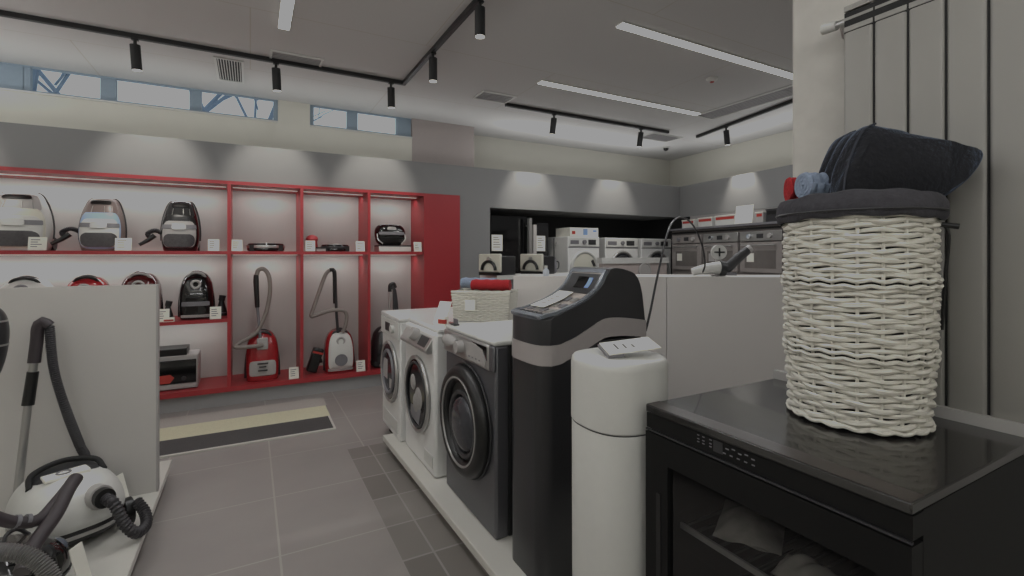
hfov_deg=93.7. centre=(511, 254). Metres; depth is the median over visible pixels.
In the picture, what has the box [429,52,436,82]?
track spotlight
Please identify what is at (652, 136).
ceiling vent
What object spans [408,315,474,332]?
countertop
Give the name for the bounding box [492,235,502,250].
sheet
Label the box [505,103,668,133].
track
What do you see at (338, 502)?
floor
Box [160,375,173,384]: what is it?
picture
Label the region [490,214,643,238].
wall
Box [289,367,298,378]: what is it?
price card
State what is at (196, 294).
vacuum
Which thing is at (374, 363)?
floor nozzle
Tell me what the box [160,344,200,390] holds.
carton
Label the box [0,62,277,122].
window
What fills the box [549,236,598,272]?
dryer
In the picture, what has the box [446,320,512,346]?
countertop
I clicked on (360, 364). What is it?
price card
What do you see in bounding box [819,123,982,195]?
folded towel
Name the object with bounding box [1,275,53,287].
vacuum
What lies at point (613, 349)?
sheet
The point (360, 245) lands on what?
price card
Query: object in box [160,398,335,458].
floor mat
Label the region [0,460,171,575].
display platform
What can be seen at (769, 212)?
print
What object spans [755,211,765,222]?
carton
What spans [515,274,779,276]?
countertop
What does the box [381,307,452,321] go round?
countertop
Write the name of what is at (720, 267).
vacuum
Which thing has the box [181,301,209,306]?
grille
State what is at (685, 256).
oven
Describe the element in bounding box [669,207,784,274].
tall cabinet
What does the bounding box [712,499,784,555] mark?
plastic bag
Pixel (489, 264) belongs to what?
coffee machine
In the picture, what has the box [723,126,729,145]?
track spotlight
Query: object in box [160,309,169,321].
price card
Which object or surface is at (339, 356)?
vacuum
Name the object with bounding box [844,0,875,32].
grille
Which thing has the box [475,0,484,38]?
track spotlight
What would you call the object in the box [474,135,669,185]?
wall
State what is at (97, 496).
socket
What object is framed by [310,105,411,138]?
window
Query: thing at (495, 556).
display platform
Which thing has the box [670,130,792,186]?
wall
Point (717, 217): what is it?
print
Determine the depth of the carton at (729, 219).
5.90 m
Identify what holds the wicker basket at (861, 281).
on the wine cooler
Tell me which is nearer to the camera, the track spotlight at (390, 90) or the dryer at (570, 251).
the track spotlight at (390, 90)
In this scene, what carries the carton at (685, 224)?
on the tall cabinet
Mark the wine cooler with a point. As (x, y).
(948, 500)
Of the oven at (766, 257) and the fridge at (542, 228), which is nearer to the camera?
the oven at (766, 257)
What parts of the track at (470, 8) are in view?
rail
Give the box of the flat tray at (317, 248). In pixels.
[315,247,325,250]
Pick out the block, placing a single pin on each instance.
(377, 248)
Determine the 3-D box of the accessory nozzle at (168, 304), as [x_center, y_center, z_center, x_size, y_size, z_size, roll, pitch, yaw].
[-3.052,0.491,4.259,0.098,0.176,0.114,0,0,-29]
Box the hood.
[512,267,644,345]
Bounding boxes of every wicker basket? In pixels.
[451,288,517,321]
[775,188,959,436]
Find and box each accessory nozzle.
[165,300,174,316]
[217,295,226,315]
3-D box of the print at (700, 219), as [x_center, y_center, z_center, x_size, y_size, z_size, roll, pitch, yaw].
[2.501,-0.451,6.226,0.002,0.033,0.220,0,0,-21]
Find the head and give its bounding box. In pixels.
[710,245,726,275]
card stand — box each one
[68,541,91,575]
[117,473,128,497]
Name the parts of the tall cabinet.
panel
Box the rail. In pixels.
[597,258,668,273]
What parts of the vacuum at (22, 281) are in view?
carry handle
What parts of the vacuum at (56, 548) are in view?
carry handle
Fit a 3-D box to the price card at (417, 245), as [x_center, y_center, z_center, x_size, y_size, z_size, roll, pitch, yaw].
[-1.037,-0.089,5.255,0.088,0.105,0.050,0,0,-29]
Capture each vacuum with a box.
[0,191,57,250]
[0,308,9,372]
[0,529,71,575]
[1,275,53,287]
[5,455,152,545]
[50,197,126,250]
[67,275,108,285]
[121,271,162,308]
[138,200,200,250]
[178,270,214,319]
[233,267,279,381]
[247,243,284,250]
[309,268,354,372]
[320,244,348,251]
[371,282,397,367]
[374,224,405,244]
[691,261,727,275]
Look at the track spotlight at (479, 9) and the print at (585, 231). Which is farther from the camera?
the print at (585, 231)
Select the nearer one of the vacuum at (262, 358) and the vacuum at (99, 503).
the vacuum at (99, 503)
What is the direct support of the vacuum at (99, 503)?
on the display platform at (111, 552)
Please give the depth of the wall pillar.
5.57 m
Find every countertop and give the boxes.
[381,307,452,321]
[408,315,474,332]
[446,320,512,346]
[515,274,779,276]
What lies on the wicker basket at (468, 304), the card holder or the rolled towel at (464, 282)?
the rolled towel at (464, 282)
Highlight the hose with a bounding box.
[0,473,82,575]
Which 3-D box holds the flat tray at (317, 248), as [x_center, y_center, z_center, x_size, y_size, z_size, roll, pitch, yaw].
[-1.929,-0.058,4.842,0.100,0.042,0.060,0,0,-29]
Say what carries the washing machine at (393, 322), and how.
on the display platform at (495, 556)
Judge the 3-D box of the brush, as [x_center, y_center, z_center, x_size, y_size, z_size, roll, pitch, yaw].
[-2.004,1.066,4.880,0.162,0.252,0.093,0,0,-29]
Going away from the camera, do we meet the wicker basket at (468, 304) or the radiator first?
the radiator
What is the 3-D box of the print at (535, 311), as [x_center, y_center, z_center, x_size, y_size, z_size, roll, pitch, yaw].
[0.084,0.235,1.965,0.017,0.012,0.190,0,0,-29]
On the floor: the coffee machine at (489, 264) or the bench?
the bench
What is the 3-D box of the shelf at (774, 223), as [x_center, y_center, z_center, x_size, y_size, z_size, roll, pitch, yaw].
[3.115,-0.352,5.104,0.440,0.025,3.868,0,0,-21]
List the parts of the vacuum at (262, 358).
inlet plate, plate, carry handle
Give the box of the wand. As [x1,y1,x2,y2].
[13,317,90,492]
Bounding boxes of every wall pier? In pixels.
[411,118,473,166]
[793,0,859,177]
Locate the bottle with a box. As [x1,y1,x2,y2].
[543,266,548,275]
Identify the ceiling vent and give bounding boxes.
[213,56,243,83]
[269,49,323,66]
[473,90,516,103]
[637,132,682,141]
[694,85,792,119]
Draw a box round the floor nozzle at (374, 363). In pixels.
[371,360,379,366]
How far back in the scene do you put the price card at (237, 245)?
4.42 m
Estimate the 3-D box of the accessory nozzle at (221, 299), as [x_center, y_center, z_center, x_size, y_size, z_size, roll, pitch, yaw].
[-2.788,0.481,4.607,0.109,0.196,0.114,0,0,-29]
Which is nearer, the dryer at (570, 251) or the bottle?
the bottle
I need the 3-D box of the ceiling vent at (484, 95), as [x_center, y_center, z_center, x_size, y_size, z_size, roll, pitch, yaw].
[-0.179,-1.625,4.950,0.380,0.009,0.260,0,0,-29]
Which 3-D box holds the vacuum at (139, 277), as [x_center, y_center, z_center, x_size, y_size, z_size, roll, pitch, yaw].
[-3.258,0.359,4.216,0.329,0.440,0.282,0,0,-29]
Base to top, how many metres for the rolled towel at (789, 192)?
0.073 m
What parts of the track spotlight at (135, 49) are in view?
stem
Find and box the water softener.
[511,267,645,575]
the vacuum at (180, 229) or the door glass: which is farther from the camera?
the vacuum at (180, 229)
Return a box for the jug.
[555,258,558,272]
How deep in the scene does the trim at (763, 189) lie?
6.18 m
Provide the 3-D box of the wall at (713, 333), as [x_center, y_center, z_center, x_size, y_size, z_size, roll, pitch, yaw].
[1.129,0.764,3.488,2.205,1.232,0.450,0,0,5]
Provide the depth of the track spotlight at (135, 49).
3.53 m
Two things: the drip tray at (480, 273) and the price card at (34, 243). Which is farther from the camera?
the drip tray at (480, 273)
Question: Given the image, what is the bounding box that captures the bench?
[480,272,568,288]
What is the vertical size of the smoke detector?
0.041 m
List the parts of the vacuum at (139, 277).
carry handle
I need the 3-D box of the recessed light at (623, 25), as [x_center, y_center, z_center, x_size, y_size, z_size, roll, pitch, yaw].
[1.710,-1.621,3.894,2.178,0.017,0.078,0,0,-29]
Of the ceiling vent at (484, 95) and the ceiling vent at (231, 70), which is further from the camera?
the ceiling vent at (484, 95)
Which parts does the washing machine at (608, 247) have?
drawer, control panel, door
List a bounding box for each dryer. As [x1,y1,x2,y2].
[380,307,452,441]
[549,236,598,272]
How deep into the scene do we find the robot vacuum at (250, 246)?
4.57 m
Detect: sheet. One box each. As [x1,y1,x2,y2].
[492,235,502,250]
[531,290,572,307]
[537,236,544,250]
[598,337,660,358]
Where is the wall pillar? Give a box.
[460,166,489,288]
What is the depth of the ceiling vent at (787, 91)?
5.14 m
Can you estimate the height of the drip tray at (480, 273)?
0.030 m
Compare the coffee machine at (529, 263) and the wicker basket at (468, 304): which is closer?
the wicker basket at (468, 304)
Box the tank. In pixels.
[571,347,667,575]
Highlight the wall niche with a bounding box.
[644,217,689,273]
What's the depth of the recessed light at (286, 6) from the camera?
3.22 m
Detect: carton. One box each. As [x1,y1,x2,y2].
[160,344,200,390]
[163,317,174,321]
[438,316,448,326]
[556,227,597,236]
[682,219,697,227]
[698,217,714,226]
[715,214,734,225]
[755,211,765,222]
[765,208,776,221]
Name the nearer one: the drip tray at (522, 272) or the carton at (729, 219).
the drip tray at (522, 272)
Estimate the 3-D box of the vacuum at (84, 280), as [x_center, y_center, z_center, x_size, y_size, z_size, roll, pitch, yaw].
[-3.572,0.372,4.045,0.339,0.415,0.282,0,0,-29]
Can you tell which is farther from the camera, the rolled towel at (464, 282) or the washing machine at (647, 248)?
the washing machine at (647, 248)
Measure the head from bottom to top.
0.222 m
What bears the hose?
on the vacuum at (56, 548)
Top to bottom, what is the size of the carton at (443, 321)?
0.060 m
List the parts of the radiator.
valve knob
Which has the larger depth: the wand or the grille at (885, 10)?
the wand
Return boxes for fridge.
[490,215,526,272]
[532,223,554,255]
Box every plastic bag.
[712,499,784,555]
[770,554,837,575]
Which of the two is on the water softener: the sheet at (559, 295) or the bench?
the sheet at (559, 295)
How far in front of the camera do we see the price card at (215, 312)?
4.34 m
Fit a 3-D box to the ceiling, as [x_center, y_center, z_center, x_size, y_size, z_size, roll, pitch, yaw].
[0.623,-1.680,2.618,10.000,0.100,8.400,0,0,-29]
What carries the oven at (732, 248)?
in the tall cabinet
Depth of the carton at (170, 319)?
4.15 m
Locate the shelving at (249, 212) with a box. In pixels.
[0,166,459,413]
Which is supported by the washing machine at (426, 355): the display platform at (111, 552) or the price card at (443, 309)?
the price card at (443, 309)
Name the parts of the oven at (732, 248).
door handle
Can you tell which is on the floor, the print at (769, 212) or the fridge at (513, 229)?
the fridge at (513, 229)
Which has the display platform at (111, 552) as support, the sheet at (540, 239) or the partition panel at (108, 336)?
the partition panel at (108, 336)
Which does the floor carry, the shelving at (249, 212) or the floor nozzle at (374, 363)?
the shelving at (249, 212)
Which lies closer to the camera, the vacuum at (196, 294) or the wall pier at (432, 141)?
the vacuum at (196, 294)
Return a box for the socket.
[84,483,115,509]
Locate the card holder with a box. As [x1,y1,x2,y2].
[450,318,458,325]
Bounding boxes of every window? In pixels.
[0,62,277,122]
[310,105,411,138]
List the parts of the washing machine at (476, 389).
drawer pull, door, control panel, corner post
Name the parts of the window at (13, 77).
sill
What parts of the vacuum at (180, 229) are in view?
handle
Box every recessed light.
[278,0,294,29]
[537,80,700,115]
[616,21,792,78]
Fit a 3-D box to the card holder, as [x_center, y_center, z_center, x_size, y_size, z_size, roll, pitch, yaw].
[-0.319,0.373,2.674,0.030,0.034,0.060,0,0,-29]
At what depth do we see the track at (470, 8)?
3.64 m
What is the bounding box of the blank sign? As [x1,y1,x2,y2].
[735,204,754,223]
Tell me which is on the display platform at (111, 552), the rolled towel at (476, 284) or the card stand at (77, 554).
the card stand at (77, 554)
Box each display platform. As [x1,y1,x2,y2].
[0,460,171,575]
[383,422,525,575]
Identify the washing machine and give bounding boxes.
[400,315,474,477]
[440,320,512,539]
[599,238,637,257]
[638,238,670,273]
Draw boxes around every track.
[0,0,477,85]
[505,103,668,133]
[696,99,792,137]
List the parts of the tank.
tank, lid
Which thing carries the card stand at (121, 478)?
on the display platform at (111, 552)
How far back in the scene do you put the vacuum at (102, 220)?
4.00 m
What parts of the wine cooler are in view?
door handle, door, panel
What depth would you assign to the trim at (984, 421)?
1.15 m
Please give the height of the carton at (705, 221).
0.122 m
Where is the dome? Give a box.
[306,235,317,250]
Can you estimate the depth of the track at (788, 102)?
5.61 m
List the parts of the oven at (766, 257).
door handle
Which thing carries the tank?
on the display platform at (495, 556)
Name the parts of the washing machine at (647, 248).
control panel, door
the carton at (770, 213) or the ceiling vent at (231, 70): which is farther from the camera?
the carton at (770, 213)
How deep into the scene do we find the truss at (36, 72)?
5.41 m
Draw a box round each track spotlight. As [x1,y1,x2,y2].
[129,37,142,71]
[272,62,280,91]
[387,82,394,107]
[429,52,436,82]
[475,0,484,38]
[549,114,556,134]
[637,128,643,146]
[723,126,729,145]
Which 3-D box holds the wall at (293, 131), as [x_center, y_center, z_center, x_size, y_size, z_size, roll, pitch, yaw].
[-3.378,-0.125,4.622,4.894,3.010,0.150,0,0,-29]
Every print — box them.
[438,319,446,323]
[519,309,543,313]
[583,229,587,234]
[699,218,710,221]
[716,216,733,219]
[767,210,776,214]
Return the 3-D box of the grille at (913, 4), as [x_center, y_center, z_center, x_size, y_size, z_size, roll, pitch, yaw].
[1.100,-0.692,1.257,0.066,0.075,0.074,0,0,-29]
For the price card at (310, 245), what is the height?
0.105 m
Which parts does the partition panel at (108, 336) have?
edge trim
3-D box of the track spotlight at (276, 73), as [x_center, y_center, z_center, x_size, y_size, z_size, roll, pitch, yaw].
[-1.961,-1.480,3.998,0.066,0.229,0.086,0,0,-2]
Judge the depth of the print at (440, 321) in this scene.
2.82 m
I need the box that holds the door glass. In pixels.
[451,395,472,452]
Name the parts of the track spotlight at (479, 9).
stem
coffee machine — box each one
[479,254,514,275]
[520,254,554,273]
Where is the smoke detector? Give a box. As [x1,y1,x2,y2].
[706,76,717,82]
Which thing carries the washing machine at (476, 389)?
on the display platform at (495, 556)
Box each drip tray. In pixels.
[479,272,498,275]
[521,271,540,273]
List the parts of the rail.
rail panel, rail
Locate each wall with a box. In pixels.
[0,90,411,160]
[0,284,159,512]
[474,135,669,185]
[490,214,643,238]
[513,274,787,399]
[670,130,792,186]
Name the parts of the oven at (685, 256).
door handle, door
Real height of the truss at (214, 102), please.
6.856 m
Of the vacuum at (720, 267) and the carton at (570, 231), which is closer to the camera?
the vacuum at (720, 267)
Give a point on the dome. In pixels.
(310, 237)
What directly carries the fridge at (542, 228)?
on the floor
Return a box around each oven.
[672,234,702,269]
[703,232,739,271]
[740,230,783,273]
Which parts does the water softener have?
control panel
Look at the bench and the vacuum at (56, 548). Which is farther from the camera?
the bench
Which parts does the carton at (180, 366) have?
door, trim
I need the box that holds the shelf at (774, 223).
[669,221,776,230]
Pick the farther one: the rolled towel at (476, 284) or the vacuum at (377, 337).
the vacuum at (377, 337)
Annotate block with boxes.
[374,245,410,251]
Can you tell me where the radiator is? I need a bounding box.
[820,0,1023,423]
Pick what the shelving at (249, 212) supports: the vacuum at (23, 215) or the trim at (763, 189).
the vacuum at (23, 215)
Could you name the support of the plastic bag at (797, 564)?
in the wine cooler
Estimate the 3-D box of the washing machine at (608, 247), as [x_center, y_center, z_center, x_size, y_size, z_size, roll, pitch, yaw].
[1.441,0.190,6.970,0.600,0.860,0.540,0,0,-29]
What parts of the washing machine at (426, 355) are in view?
detergent drawer, trim, door glass, door, control panel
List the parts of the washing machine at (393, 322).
door glass, door, control panel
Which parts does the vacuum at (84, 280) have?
carry handle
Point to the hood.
(604, 304)
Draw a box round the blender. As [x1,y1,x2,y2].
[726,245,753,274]
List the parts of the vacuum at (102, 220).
handle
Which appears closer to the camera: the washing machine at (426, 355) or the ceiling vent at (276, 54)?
the washing machine at (426, 355)
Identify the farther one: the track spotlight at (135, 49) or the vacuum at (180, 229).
the vacuum at (180, 229)
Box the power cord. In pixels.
[646,216,705,330]
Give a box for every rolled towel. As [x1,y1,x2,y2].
[460,277,496,287]
[470,279,511,290]
[783,177,797,200]
[794,172,829,197]
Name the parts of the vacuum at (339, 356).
plate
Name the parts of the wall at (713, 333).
panel, panel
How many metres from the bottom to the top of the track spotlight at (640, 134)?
0.229 m
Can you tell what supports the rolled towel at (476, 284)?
on the wicker basket at (468, 304)
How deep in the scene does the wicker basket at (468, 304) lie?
3.04 m
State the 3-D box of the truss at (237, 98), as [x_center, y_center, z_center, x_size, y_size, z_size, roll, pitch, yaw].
[-3.777,-1.794,6.732,3.838,6.351,1.816,0,0,-29]
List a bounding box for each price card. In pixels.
[28,237,46,249]
[115,238,131,250]
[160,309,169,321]
[208,239,218,250]
[210,306,220,318]
[231,240,242,250]
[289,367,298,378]
[305,241,314,250]
[356,241,364,250]
[356,360,364,371]
[413,242,421,251]
[433,301,451,324]
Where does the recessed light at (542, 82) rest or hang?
in the ceiling
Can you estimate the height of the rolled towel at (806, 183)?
0.074 m
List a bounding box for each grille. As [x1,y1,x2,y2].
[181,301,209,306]
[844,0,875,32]
[875,0,906,20]
[909,0,931,8]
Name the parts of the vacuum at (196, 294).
plate, carry handle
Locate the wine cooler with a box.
[646,379,1023,575]
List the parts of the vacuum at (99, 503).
carry handle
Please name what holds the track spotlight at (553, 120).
hanging from the track at (510, 105)
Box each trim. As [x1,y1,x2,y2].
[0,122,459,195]
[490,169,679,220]
[680,165,792,216]
[773,369,1023,436]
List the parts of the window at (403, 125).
sill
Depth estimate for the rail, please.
6.32 m
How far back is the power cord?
2.42 m
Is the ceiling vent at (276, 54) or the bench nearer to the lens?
the ceiling vent at (276, 54)
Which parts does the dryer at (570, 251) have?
drawer, door, control panel, door glass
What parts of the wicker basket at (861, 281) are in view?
tie cord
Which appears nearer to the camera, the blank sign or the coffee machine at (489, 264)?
the coffee machine at (489, 264)
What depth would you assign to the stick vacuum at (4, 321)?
2.00 m
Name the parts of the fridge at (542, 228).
door, door handle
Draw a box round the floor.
[131,385,488,575]
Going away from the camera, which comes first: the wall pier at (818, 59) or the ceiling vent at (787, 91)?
the wall pier at (818, 59)
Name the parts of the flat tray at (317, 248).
plate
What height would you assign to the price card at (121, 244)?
0.105 m
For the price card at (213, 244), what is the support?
on the shelving at (249, 212)
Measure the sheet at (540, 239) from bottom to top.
0.200 m
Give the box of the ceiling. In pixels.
[0,0,792,160]
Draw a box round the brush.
[306,347,323,372]
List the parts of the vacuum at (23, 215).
handle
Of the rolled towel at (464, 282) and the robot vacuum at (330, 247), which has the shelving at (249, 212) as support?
the robot vacuum at (330, 247)
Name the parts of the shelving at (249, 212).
board, panel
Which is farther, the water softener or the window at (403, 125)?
the window at (403, 125)

